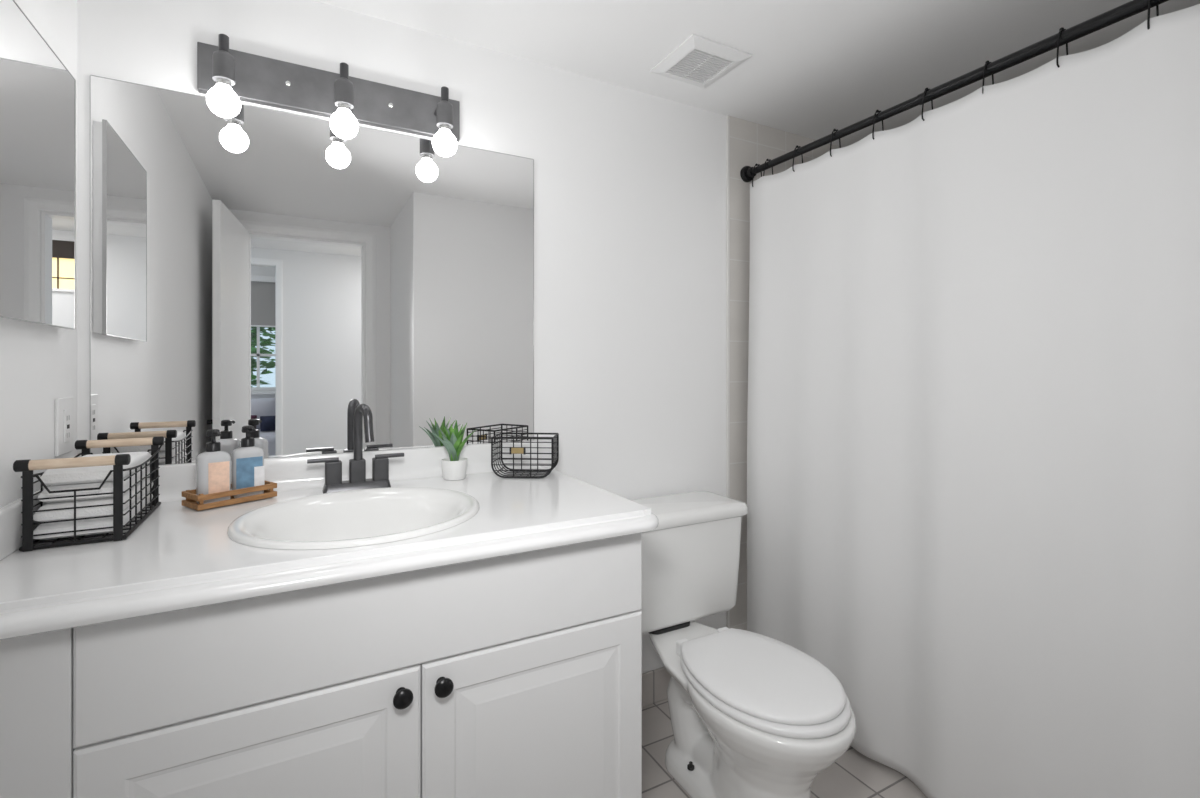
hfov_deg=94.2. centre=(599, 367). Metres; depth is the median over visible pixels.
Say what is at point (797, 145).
curtain hook
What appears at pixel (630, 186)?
wall
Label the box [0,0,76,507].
wall
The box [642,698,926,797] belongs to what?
floor
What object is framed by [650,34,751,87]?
ceiling vent
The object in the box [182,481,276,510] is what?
wooden tray
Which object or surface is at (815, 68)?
ceiling
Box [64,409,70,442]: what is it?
receptacle
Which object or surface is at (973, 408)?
shower curtain
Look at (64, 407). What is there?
wall outlet
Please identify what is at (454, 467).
potted plant
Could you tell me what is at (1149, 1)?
curtain hook
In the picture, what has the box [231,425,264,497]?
pump bottle
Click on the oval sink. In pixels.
(359, 517)
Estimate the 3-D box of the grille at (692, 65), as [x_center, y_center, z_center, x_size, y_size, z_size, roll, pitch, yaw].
[0.311,-0.946,1.744,0.156,0.008,0.154,0,0,-28]
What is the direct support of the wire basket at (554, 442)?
on the countertop
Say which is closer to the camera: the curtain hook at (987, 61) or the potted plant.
the curtain hook at (987, 61)
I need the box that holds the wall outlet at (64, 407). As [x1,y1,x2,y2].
[55,397,73,456]
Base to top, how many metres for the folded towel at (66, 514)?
0.058 m
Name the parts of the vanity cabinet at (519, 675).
filler panel, cabinet door, knob, knob, cabinet door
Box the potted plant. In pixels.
[432,420,475,479]
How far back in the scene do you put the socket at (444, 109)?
1.47 m
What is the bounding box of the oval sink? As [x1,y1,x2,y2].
[227,487,478,549]
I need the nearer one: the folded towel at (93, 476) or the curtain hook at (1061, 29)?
the folded towel at (93, 476)
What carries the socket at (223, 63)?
attached to the vanity light
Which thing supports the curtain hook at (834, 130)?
hanging from the shower curtain rod
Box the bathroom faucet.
[307,404,403,493]
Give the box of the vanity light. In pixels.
[197,34,459,156]
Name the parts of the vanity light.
light bulb, arm, light bulb, arm, arm, light bulb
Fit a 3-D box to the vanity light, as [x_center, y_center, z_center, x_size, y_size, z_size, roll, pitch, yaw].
[-0.651,-0.667,1.413,0.619,0.204,0.154,0,0,-28]
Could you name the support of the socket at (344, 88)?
attached to the vanity light
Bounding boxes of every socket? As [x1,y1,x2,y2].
[212,50,234,85]
[335,77,353,108]
[436,100,452,128]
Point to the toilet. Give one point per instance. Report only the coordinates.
(753, 715)
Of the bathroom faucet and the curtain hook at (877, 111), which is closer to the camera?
the bathroom faucet
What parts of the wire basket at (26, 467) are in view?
handle, handle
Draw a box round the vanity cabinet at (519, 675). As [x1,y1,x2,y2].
[0,533,641,797]
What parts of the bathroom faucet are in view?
lever, handle, plate, spout, handle, lever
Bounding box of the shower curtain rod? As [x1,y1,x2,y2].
[740,0,1168,181]
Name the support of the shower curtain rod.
attached to the wall at (630, 186)
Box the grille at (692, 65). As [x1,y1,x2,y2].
[667,49,731,82]
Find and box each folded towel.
[33,479,152,539]
[38,451,151,502]
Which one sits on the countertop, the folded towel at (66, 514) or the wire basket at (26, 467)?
the wire basket at (26, 467)
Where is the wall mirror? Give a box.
[90,75,533,465]
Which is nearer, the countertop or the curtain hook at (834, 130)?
the countertop
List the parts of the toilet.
tank lid, tank, bowl, lid, seat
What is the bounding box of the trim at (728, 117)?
[727,115,729,628]
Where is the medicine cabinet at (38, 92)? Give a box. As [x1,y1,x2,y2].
[0,0,75,328]
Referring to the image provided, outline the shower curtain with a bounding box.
[747,4,1199,797]
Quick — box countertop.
[0,440,658,639]
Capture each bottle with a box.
[196,429,230,503]
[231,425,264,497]
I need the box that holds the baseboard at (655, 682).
[642,667,670,706]
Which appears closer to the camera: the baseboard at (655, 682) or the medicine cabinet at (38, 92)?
the medicine cabinet at (38, 92)
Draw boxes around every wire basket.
[13,436,163,551]
[491,432,558,478]
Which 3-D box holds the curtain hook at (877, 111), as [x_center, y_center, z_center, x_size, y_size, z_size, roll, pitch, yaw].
[0.828,-0.720,1.659,0.052,0.094,0.009,0,0,-28]
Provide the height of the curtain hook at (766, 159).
0.094 m
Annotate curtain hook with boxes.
[752,163,761,186]
[763,159,772,175]
[792,145,802,171]
[830,129,840,156]
[872,110,883,139]
[921,88,932,120]
[982,60,993,93]
[1056,27,1067,67]
[1147,0,1158,29]
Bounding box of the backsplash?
[147,440,540,501]
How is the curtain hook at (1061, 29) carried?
hanging from the shower curtain rod
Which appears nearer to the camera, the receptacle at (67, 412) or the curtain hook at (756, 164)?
the receptacle at (67, 412)
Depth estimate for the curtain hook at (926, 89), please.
1.52 m
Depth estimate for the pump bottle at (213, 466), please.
1.22 m
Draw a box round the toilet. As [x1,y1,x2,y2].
[631,491,855,797]
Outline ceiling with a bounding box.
[313,0,1199,146]
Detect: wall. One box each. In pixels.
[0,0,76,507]
[77,0,842,672]
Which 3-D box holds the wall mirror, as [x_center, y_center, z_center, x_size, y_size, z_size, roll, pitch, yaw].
[-0.669,-0.212,1.488,1.052,0.875,0.005,0,0,-28]
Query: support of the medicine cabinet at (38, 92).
attached to the wall at (38, 362)
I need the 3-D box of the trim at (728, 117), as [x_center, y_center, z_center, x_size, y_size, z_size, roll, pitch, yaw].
[0.485,0.052,2.112,0.012,2.013,0.008,0,0,-28]
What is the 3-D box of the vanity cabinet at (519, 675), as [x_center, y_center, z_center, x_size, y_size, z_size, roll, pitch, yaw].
[-0.521,0.758,1.205,1.084,0.824,0.636,0,0,-28]

